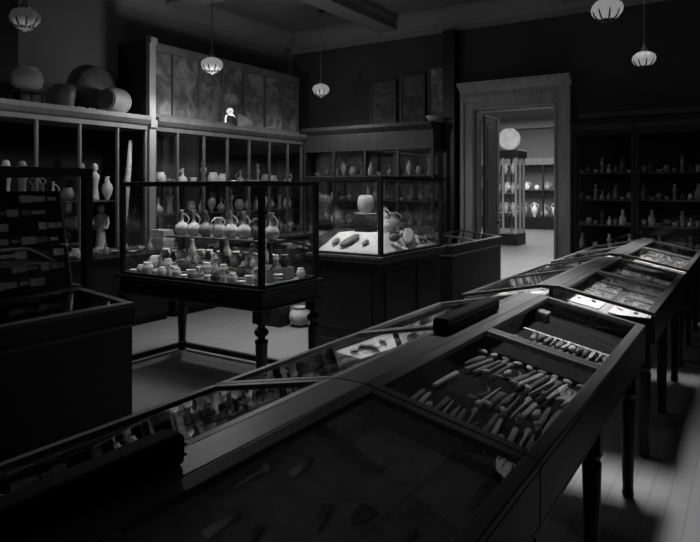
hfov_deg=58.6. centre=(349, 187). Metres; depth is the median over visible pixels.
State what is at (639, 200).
shelf
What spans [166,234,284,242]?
shelf
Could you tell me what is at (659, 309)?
tray
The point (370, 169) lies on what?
bottle
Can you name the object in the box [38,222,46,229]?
plaque
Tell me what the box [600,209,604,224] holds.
figurine
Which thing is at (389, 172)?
bottle
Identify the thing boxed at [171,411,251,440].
tray
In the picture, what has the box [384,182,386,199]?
figurine
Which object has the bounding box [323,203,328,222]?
figurine
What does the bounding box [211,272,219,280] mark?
jar
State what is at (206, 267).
jar
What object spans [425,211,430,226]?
amphora
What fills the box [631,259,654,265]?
card
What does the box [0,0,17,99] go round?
trim
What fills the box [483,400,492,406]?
hammer stone
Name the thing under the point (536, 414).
hammer stone
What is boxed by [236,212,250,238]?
jug
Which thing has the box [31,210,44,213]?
plaque
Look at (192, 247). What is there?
bottle
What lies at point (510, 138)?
round disc
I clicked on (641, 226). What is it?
shelf
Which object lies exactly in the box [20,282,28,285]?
plaque
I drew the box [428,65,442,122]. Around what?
framed print
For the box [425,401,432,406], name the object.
hammer stone
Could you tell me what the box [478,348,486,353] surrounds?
hammer stone
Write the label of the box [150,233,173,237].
stone slab
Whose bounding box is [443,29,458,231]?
trim
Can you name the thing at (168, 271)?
bottle
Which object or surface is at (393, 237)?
crouching figure
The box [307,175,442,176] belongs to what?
shelf
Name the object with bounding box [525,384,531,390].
hammer stone
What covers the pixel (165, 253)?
jar
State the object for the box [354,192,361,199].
jug
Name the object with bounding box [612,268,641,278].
card
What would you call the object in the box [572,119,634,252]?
display case
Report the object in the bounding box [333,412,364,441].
round dish
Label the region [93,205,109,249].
stone statue
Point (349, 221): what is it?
round juglet
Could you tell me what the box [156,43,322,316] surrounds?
display case
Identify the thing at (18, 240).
plaque
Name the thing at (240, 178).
round juglet
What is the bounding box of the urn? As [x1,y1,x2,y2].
[9,66,43,89]
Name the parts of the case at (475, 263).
sash, sash, glass pane, moulding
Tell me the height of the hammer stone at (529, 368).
0.020 m
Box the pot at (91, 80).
[76,66,117,109]
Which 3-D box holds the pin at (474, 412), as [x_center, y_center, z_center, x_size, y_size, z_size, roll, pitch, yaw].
[0.367,0.735,1.963,0.024,0.025,0.229,0,0,27]
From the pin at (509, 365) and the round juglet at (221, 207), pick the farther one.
the round juglet at (221, 207)
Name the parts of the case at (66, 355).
sash, moulding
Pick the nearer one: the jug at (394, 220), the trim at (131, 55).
the jug at (394, 220)
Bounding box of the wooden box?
[265,306,289,327]
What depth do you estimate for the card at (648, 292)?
4.60 m
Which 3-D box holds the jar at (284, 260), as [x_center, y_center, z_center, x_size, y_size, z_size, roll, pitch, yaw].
[-0.555,0.617,5.288,0.098,0.103,0.098,0,0,-2]
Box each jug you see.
[169,252,175,261]
[187,201,195,212]
[204,251,211,259]
[210,217,225,236]
[223,211,237,237]
[223,256,229,265]
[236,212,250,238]
[244,200,251,209]
[248,218,266,239]
[251,268,257,285]
[265,212,279,240]
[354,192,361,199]
[386,212,401,228]
[417,192,423,200]
[417,218,423,226]
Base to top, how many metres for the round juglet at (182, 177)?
0.222 m
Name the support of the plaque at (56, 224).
attached to the case at (58, 279)
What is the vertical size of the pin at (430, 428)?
0.025 m
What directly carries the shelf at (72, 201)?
attached to the display case at (37, 134)
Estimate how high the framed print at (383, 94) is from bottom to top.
0.740 m
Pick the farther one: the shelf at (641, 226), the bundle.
the bundle
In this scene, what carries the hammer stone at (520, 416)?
on the case at (575, 437)
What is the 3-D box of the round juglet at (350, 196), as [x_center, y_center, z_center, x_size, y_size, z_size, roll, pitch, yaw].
[0.001,0.107,10.349,0.106,0.183,0.106,0,0,-24]
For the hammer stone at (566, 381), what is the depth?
2.46 m
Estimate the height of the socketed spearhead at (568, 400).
0.023 m
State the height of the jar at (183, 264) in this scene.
0.098 m
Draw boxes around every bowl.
[110,250,119,254]
[236,280,245,283]
[265,264,271,269]
[425,115,437,120]
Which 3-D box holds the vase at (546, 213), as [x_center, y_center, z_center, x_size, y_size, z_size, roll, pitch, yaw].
[7.606,0.879,24.363,0.313,0.540,0.313,0,0,-14]
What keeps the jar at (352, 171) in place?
on the display case at (385, 144)
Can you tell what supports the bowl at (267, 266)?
on the case at (265, 297)
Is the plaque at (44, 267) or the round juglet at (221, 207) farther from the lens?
the round juglet at (221, 207)
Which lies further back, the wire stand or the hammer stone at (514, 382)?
the wire stand
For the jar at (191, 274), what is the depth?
5.22 m
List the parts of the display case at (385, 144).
cornice, panel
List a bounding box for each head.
[350,503,379,526]
[456,408,466,419]
[464,356,486,365]
[487,391,506,408]
[529,331,537,338]
[536,334,546,341]
[575,346,583,354]
[583,348,589,356]
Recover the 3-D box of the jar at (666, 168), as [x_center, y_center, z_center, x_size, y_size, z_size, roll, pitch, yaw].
[3.950,-0.245,7.780,0.084,0.088,0.084,0,0,-12]
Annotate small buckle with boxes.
[362,239,368,245]
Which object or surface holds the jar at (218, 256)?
on the case at (265, 297)
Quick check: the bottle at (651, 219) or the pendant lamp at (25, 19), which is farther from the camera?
the bottle at (651, 219)
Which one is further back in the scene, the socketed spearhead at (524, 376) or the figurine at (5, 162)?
the figurine at (5, 162)
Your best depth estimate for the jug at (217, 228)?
5.47 m
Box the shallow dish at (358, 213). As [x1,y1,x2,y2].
[355,212,376,215]
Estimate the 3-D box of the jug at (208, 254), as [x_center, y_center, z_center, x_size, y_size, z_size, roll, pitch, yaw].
[-1.273,0.620,5.605,0.071,0.097,0.074,0,0,-25]
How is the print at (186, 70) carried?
in the display case at (222, 147)
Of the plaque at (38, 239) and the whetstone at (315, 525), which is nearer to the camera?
the whetstone at (315, 525)
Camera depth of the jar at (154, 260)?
5.64 m
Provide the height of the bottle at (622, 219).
0.200 m
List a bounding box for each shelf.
[62,200,119,202]
[157,208,298,215]
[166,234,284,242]
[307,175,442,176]
[307,199,438,201]
[307,222,438,228]
[577,172,630,173]
[577,199,630,200]
[577,223,630,226]
[639,171,699,173]
[639,200,699,201]
[639,225,699,228]
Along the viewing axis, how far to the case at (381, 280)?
6.22 m
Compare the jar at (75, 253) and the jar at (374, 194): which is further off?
the jar at (374, 194)
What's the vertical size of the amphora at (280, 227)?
0.290 m
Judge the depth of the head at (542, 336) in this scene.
2.98 m
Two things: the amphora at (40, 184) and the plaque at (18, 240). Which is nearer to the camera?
the plaque at (18, 240)
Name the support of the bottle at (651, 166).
on the display case at (666, 139)
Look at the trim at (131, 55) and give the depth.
7.99 m
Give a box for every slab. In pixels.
[150,229,173,233]
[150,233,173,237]
[150,237,173,241]
[151,241,173,245]
[152,245,173,249]
[157,217,162,228]
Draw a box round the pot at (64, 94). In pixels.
[53,84,75,105]
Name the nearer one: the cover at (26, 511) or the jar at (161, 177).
the cover at (26, 511)
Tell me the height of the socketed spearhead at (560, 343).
0.016 m
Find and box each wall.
[18,0,292,231]
[293,0,699,253]
[482,128,553,159]
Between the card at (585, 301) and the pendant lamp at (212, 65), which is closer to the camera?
the card at (585, 301)
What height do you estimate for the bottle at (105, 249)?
0.140 m
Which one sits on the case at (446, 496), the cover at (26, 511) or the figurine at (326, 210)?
the cover at (26, 511)
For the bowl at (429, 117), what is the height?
0.080 m
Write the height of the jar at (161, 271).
0.079 m
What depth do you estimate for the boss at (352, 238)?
6.31 m
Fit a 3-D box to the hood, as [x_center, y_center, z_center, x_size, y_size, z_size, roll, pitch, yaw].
[4.489,-0.955,17.806,0.880,0.210,0.860,0,0,33]
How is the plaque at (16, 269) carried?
attached to the case at (58, 279)
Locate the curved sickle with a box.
[477,386,489,394]
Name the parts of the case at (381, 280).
frame, panel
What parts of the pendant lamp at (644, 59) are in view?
lamp shade, cord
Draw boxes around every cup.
[93,251,98,256]
[196,266,201,272]
[203,275,210,279]
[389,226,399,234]
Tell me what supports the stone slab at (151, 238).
on the stone slab at (172, 242)
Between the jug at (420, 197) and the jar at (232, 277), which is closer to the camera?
the jar at (232, 277)
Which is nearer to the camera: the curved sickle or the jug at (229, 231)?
the curved sickle
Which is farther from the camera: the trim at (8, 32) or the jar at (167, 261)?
the trim at (8, 32)
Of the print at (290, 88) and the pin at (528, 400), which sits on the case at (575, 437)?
the pin at (528, 400)
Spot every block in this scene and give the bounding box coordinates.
[355,216,376,231]
[535,309,550,322]
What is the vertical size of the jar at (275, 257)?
0.096 m
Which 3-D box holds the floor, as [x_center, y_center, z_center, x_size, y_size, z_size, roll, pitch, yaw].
[1.946,1.650,12.069,16.600,0.100,28.000,0,0,33]
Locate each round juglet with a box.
[51,182,59,190]
[157,198,162,213]
[175,210,189,234]
[179,168,186,180]
[185,249,193,262]
[186,210,200,235]
[198,211,211,236]
[217,197,225,211]
[235,170,244,180]
[271,196,275,208]
[323,165,329,175]
[346,213,352,223]
[347,189,353,199]
[408,189,413,200]
[408,215,413,225]
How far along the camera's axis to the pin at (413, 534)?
1.37 m
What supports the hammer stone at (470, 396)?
on the case at (575, 437)
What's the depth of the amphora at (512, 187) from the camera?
17.53 m
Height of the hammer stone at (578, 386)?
0.020 m
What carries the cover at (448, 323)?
on the case at (575, 437)
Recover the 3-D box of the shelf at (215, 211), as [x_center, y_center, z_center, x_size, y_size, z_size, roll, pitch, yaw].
[-1.903,0.357,9.422,0.485,0.015,3.060,0,0,33]
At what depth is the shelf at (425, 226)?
10.00 m
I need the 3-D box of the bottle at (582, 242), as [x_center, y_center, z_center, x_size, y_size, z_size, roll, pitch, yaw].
[3.104,0.699,8.326,0.082,0.200,0.082,0,0,-12]
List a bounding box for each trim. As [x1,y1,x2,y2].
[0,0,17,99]
[104,0,295,51]
[118,39,145,246]
[146,35,157,248]
[288,0,666,54]
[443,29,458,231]
[482,118,553,130]
[578,106,699,118]
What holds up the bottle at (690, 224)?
on the display case at (666, 139)
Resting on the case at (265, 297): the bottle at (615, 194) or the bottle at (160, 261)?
the bottle at (160, 261)
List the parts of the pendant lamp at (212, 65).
lamp shade, cord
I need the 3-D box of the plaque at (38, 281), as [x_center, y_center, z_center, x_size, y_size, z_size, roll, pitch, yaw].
[-1.950,0.587,3.890,0.020,0.046,0.092,0,0,33]
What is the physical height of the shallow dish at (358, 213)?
0.032 m
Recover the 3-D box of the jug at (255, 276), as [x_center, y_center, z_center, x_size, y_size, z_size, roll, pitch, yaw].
[-0.718,0.698,4.887,0.102,0.140,0.107,0,0,-14]
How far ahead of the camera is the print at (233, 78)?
9.34 m
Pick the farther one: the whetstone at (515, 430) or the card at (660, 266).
the card at (660, 266)
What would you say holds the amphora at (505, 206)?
on the glass case at (511, 238)
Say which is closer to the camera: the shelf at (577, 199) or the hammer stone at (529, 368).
the hammer stone at (529, 368)
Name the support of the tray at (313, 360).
on the case at (575, 437)
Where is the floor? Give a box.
[132,227,699,541]
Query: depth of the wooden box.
7.19 m
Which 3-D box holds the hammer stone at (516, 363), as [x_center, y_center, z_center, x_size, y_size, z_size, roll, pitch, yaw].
[0.694,0.727,2.581,0.038,0.020,0.025,0,0,-14]
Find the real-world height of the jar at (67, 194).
0.153 m
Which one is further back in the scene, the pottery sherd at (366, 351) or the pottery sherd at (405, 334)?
the pottery sherd at (405, 334)
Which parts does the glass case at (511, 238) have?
frame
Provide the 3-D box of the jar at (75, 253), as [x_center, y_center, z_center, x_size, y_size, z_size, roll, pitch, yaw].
[-2.992,0.715,6.804,0.104,0.109,0.104,0,0,-38]
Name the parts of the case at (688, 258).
sash, glass pane, sash, glass pane, panel, sash, glass pane, sash, glass pane, leg, leg, leg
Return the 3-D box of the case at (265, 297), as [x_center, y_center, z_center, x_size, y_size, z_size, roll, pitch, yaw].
[-1.171,0.772,5.477,1.740,1.655,0.800,0,0,33]
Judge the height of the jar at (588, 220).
0.088 m
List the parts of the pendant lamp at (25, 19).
lamp shade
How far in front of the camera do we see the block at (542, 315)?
3.35 m
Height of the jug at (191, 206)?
0.166 m
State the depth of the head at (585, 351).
2.87 m
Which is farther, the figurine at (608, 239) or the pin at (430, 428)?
the figurine at (608, 239)
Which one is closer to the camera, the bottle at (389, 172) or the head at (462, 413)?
the head at (462, 413)
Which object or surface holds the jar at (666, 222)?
on the display case at (666, 139)
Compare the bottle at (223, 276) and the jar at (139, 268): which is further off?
the jar at (139, 268)
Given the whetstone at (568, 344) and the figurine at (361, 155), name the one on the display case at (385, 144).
the figurine at (361, 155)
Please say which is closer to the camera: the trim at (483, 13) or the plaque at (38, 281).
the plaque at (38, 281)
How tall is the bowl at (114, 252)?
0.044 m
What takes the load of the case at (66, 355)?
on the floor
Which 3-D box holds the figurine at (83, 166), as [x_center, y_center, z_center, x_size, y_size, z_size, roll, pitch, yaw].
[-3.193,-0.076,7.415,0.120,0.450,0.120,0,0,-4]
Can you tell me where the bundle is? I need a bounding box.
[237,114,251,127]
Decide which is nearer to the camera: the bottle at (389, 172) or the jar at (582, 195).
the jar at (582, 195)
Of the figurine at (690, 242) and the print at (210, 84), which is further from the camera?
the print at (210, 84)
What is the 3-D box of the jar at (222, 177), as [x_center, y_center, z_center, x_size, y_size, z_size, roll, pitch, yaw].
[-1.889,-0.131,9.255,0.153,0.160,0.153,0,0,8]
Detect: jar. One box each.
[61,188,73,200]
[70,248,80,258]
[97,87,131,112]
[137,264,143,272]
[142,262,153,273]
[148,257,157,267]
[157,172,165,181]
[157,266,165,274]
[159,249,169,260]
[163,258,172,268]
[172,267,180,276]
[176,251,186,261]
[178,259,188,270]
[187,270,195,278]
[193,252,203,263]
[202,262,211,273]
[204,249,212,255]
[207,172,218,180]
[211,253,222,265]
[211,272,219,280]
[218,264,228,274]
[219,174,225,180]
[227,273,237,282]
[230,255,241,267]
[234,199,244,210]
[236,265,245,276]
[241,252,250,261]
[250,256,257,268]
[260,174,267,180]
[271,175,276,180]
[273,254,278,265]
[279,254,289,266]
[282,198,291,208]
[289,305,309,326]
[296,268,304,277]
[349,167,356,175]
[357,195,373,212]
[371,191,376,199]
[384,220,391,231]
[415,165,423,174]
[525,182,530,189]
[544,182,551,190]
[579,193,585,198]
[586,166,591,172]
[586,217,591,223]
[626,193,630,199]
[656,193,662,199]
[663,165,670,171]
[663,219,669,226]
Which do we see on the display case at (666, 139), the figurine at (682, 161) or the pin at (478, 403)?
the figurine at (682, 161)
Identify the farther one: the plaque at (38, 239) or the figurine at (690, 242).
the figurine at (690, 242)
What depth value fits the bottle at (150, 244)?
7.63 m
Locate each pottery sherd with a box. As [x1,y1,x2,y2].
[173,425,195,433]
[203,415,218,421]
[258,392,272,397]
[302,373,319,376]
[323,364,337,369]
[342,357,356,361]
[355,350,371,354]
[373,344,386,348]
[387,338,399,342]
[400,333,412,336]
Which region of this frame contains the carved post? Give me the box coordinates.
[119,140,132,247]
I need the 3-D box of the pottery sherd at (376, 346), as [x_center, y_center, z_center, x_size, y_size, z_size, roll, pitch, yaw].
[0.144,0.788,3.112,0.068,0.024,0.072,0,0,43]
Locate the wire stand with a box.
[6,88,46,102]
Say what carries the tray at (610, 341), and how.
on the case at (575, 437)
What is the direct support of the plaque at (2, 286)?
attached to the case at (58, 279)
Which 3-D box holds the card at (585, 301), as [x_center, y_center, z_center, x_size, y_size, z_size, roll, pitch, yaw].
[1.505,0.723,3.979,0.198,0.048,0.247,0,0,33]
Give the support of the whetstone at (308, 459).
on the case at (446, 496)
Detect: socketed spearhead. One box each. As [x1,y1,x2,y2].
[438,405,460,432]
[495,392,515,411]
[514,370,535,381]
[525,433,534,449]
[556,340,564,345]
[559,394,575,407]
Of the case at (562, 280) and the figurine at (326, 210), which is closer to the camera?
the case at (562, 280)
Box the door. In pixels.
[483,115,500,235]
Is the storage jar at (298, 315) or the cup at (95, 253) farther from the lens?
the storage jar at (298, 315)
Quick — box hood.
[500,150,526,158]
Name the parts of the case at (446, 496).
sash, sash, panel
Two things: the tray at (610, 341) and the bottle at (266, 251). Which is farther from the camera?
the bottle at (266, 251)
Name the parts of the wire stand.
leg, leg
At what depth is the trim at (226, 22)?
9.62 m
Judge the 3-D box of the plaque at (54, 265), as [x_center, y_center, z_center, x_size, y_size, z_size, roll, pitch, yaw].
[-1.887,0.501,4.023,0.018,0.035,0.092,0,0,33]
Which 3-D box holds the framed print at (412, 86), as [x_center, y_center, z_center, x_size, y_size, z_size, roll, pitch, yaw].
[1.002,-1.420,9.966,0.450,0.800,0.040,0,0,33]
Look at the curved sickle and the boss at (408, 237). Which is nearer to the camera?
the curved sickle
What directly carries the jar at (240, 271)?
on the case at (265, 297)
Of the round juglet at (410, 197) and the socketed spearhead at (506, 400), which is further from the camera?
the round juglet at (410, 197)
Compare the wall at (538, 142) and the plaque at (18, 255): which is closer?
the plaque at (18, 255)
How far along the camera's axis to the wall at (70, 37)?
8.00 m
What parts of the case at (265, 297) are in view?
leg, shelf post, leg, frame, shelf post, leg, shelf post, leg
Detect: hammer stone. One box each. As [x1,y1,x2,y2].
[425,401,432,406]
[467,394,476,399]
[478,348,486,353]
[481,369,489,373]
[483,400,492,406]
[490,353,497,357]
[495,374,503,378]
[499,406,507,413]
[503,369,511,377]
[509,379,518,384]
[513,361,521,365]
[517,413,523,420]
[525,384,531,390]
[526,365,532,370]
[531,409,540,419]
[533,421,542,426]
[537,370,546,375]
[540,391,546,396]
[555,397,563,401]
[563,379,571,384]
[568,345,575,350]
[576,384,582,388]
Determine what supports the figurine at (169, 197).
on the display case at (222, 147)
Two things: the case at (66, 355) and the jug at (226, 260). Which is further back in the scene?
the jug at (226, 260)
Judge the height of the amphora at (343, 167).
0.239 m
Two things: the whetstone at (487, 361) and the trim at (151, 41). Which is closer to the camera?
the whetstone at (487, 361)
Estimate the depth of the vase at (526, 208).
24.72 m
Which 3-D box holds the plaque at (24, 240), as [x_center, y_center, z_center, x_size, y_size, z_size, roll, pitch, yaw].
[-2.009,0.329,3.904,0.020,0.046,0.092,0,0,33]
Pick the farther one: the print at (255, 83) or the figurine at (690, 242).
the print at (255, 83)
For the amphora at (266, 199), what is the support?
on the display case at (222, 147)
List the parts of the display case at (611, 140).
cornice, panel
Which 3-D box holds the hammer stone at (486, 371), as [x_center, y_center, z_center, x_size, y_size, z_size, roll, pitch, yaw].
[0.511,0.691,2.353,0.035,0.018,0.023,0,0,-14]
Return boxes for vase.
[521,202,528,216]
[530,202,538,216]
[541,204,549,217]
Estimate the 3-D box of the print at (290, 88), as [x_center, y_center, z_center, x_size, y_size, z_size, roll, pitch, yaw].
[-1.021,-1.369,10.466,0.008,0.812,0.358,0,0,33]
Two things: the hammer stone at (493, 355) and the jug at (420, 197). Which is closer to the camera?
the hammer stone at (493, 355)
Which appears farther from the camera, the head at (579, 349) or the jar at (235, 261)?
the jar at (235, 261)
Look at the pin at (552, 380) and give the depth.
2.40 m
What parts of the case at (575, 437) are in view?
sash, panel, glass pane, blade, blade, sash, glass pane, blade, blade, sash, blade, blade, leg, blade, blade, blade, sash, label strip, leg, panel, leg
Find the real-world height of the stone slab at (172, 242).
0.048 m
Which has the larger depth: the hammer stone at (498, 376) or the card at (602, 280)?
the card at (602, 280)
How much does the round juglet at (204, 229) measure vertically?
0.230 m
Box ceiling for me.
[213,0,553,121]
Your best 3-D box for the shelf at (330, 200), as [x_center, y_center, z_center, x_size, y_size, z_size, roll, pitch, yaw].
[0.351,0.207,10.165,2.400,0.014,0.330,0,0,33]
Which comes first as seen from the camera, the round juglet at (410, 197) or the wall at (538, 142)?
the round juglet at (410, 197)
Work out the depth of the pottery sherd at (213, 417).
2.13 m
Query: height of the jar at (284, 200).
0.178 m
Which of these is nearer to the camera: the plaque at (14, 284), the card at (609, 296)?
the plaque at (14, 284)
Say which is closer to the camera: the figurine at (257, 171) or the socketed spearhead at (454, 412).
the socketed spearhead at (454, 412)
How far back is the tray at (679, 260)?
5.81 m
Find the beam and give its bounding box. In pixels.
[165,0,586,32]
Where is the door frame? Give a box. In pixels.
[456,73,573,259]
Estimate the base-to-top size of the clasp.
0.062 m
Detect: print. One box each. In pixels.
[156,52,170,114]
[175,56,197,118]
[201,66,220,121]
[225,68,242,123]
[247,73,263,126]
[267,77,281,128]
[285,81,295,130]
[370,79,396,123]
[400,73,425,121]
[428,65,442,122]
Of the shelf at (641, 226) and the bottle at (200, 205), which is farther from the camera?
the bottle at (200, 205)
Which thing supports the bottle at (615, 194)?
on the display case at (611, 140)
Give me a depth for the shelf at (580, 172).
8.05 m
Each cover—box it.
[0,429,186,541]
[433,296,499,335]
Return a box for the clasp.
[332,238,339,244]
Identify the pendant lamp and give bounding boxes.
[9,0,40,31]
[201,0,222,74]
[313,9,328,97]
[591,0,623,23]
[632,0,655,69]
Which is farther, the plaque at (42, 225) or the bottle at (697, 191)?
the bottle at (697, 191)
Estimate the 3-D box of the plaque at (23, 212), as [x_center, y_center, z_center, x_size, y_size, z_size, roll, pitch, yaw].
[-2.042,0.156,3.925,0.018,0.035,0.052,0,0,33]
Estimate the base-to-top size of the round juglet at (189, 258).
0.126 m
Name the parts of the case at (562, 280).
sash, glass pane, sash, glass pane, panel, sash, sash, leg, panel, leg, leg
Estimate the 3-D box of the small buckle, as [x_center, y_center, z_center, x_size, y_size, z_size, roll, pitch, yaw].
[0.152,0.544,6.238,0.055,0.058,0.102,0,0,41]
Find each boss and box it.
[339,234,359,246]
[402,228,414,244]
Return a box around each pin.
[234,463,269,487]
[406,528,418,541]
[428,400,453,430]
[467,407,478,422]
[474,388,499,407]
[482,360,507,374]
[488,363,513,377]
[499,395,520,419]
[509,397,531,417]
[519,428,531,445]
[528,377,557,394]
[536,381,561,399]
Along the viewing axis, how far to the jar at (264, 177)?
10.00 m
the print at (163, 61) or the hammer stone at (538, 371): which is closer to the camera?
the hammer stone at (538, 371)
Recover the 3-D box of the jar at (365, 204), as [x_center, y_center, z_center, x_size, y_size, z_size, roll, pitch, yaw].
[0.175,0.171,6.727,0.176,0.190,0.178,0,0,33]
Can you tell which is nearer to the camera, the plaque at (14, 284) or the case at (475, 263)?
the plaque at (14, 284)
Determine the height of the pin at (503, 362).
0.025 m
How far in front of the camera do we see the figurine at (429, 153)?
9.53 m
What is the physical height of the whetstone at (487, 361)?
0.022 m
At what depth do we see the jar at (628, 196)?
7.99 m
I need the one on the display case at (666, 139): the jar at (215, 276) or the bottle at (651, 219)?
the bottle at (651, 219)
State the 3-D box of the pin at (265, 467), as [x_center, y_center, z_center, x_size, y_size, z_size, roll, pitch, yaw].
[-0.237,0.686,1.486,0.025,0.025,0.121,0,0,37]
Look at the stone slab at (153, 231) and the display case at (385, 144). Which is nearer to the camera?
the stone slab at (153, 231)
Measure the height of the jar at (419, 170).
0.146 m
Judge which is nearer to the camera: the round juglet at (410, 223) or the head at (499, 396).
the head at (499, 396)
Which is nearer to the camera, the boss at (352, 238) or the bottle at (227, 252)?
the bottle at (227, 252)
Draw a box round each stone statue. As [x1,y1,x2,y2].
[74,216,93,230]
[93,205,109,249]
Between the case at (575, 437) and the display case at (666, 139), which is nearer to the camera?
the case at (575, 437)
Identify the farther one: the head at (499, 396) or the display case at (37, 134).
the display case at (37, 134)
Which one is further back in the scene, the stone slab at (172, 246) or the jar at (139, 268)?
the stone slab at (172, 246)
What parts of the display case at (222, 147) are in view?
panel, rail, cornice, rail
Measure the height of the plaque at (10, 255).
0.023 m
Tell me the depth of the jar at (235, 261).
5.24 m
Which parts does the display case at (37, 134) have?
panel, cornice, rail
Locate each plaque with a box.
[0,224,8,231]
[0,239,8,244]
[0,254,14,258]
[0,283,4,290]
[5,282,16,288]
[6,209,18,216]
[11,239,19,243]
[11,266,26,273]
[14,251,26,259]
[19,195,33,202]
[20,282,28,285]
[21,210,29,215]
[21,236,36,244]
[27,266,37,270]
[29,278,44,286]
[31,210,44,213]
[34,196,44,201]
[36,237,47,242]
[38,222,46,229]
[40,263,49,270]
[48,222,61,227]
[50,262,64,268]
[52,248,63,255]
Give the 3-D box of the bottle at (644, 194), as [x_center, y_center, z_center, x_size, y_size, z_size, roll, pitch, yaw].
[3.734,0.049,7.920,0.082,0.200,0.082,0,0,-29]
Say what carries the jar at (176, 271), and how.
on the case at (265, 297)
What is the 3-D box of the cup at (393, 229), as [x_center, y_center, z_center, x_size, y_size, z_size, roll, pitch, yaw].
[0.467,0.457,6.508,0.112,0.113,0.098,0,0,44]
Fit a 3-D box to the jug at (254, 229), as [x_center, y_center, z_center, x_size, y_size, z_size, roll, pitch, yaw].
[-0.778,0.346,5.259,0.134,0.175,0.128,0,0,4]
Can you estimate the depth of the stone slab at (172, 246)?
7.73 m
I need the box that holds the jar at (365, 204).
[357,195,373,212]
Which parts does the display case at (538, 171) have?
cornice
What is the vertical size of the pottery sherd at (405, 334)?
0.023 m
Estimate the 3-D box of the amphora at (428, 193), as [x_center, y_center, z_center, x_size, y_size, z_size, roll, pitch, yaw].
[1.223,0.079,9.561,0.109,0.239,0.108,0,0,-20]
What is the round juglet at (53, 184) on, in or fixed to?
on the display case at (37, 134)
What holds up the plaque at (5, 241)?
attached to the case at (58, 279)
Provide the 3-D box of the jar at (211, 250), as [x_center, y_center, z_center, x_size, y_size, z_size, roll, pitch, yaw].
[-1.300,0.619,5.768,0.094,0.099,0.094,0,0,15]
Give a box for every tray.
[125,411,499,541]
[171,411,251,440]
[247,331,427,410]
[358,309,623,461]
[494,288,548,295]
[554,267,667,317]
[617,255,685,273]
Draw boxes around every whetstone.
[202,510,240,538]
[240,524,261,541]
[288,455,313,476]
[307,503,331,533]
[432,371,458,387]
[434,396,450,409]
[464,358,493,371]
[501,427,518,459]
[514,373,543,387]
[515,403,537,423]
[560,342,571,349]
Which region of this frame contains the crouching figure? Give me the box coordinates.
[389,233,402,241]
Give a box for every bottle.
[103,243,107,255]
[148,239,151,250]
[158,254,163,268]
[166,264,171,275]
[188,239,196,254]
[199,198,201,211]
[212,258,217,273]
[221,269,226,281]
[224,241,230,258]
[241,253,249,267]
[253,197,257,209]
[265,243,268,263]
[368,161,373,175]
[387,164,392,174]
[579,233,585,247]
[612,184,618,199]
[619,157,625,171]
[619,210,625,224]
[641,184,647,199]
[648,156,654,171]
[648,210,654,225]
[687,218,692,226]
[694,184,699,199]
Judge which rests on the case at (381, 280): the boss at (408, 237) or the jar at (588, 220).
the boss at (408, 237)
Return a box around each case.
[0,98,168,324]
[0,166,95,299]
[0,288,135,461]
[0,378,539,541]
[115,181,323,368]
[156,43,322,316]
[216,293,644,541]
[301,121,442,245]
[306,176,445,345]
[420,230,501,301]
[461,256,684,457]
[482,158,553,229]
[500,150,526,245]
[550,239,699,366]
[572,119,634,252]
[634,115,699,322]
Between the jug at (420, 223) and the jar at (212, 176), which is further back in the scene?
the jug at (420, 223)
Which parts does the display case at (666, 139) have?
cornice, panel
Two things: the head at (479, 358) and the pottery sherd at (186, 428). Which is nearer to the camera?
the pottery sherd at (186, 428)
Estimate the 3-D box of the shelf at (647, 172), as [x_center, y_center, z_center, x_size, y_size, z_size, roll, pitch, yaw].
[4.016,-0.193,7.803,0.740,0.014,0.330,0,0,33]
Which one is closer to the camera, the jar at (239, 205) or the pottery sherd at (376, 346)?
the pottery sherd at (376, 346)
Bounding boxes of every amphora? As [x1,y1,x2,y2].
[30,177,45,190]
[102,176,112,199]
[163,223,172,229]
[207,192,216,211]
[265,192,267,209]
[277,217,283,231]
[340,162,347,175]
[384,208,389,219]
[406,160,412,174]
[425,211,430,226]
[426,185,430,200]
[504,163,508,173]
[504,183,508,192]
[504,202,508,212]
[510,163,514,173]
[510,183,514,192]
[510,202,514,212]
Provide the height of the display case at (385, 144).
2.600 m
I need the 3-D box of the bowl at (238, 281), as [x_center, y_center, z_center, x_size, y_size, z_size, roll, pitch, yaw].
[-0.864,0.752,4.946,0.079,0.032,0.079,0,0,-12]
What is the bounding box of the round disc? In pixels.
[500,128,520,149]
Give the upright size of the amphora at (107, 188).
0.290 m
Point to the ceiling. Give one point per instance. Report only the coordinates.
(293, 15)
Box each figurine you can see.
[2,160,11,190]
[17,160,27,190]
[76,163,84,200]
[91,163,99,199]
[166,187,172,213]
[229,187,233,210]
[254,163,259,180]
[277,187,281,208]
[323,181,328,199]
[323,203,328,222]
[359,154,362,175]
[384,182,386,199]
[427,152,430,174]
[594,184,597,198]
[600,157,604,172]
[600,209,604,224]
[607,234,610,243]
[672,184,676,199]
[680,155,684,171]
[680,211,684,226]
[688,237,692,248]
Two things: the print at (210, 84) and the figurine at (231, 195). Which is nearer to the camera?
the print at (210, 84)
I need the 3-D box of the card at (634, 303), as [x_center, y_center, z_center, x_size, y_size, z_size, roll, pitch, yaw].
[1.883,0.775,4.104,0.198,0.048,0.247,0,0,33]
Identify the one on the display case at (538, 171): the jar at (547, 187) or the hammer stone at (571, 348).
the jar at (547, 187)
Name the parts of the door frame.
cornice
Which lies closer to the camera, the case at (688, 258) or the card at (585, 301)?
the card at (585, 301)
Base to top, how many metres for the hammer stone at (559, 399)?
0.018 m
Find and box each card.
[565,294,605,309]
[580,287,614,298]
[587,282,622,294]
[597,277,629,288]
[605,272,634,283]
[608,305,648,317]
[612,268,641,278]
[620,298,650,309]
[625,292,656,304]
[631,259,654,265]
[632,286,661,297]
[639,281,666,291]
[645,277,670,285]
[660,266,683,272]
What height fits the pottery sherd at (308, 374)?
0.028 m
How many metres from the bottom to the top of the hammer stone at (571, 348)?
0.026 m

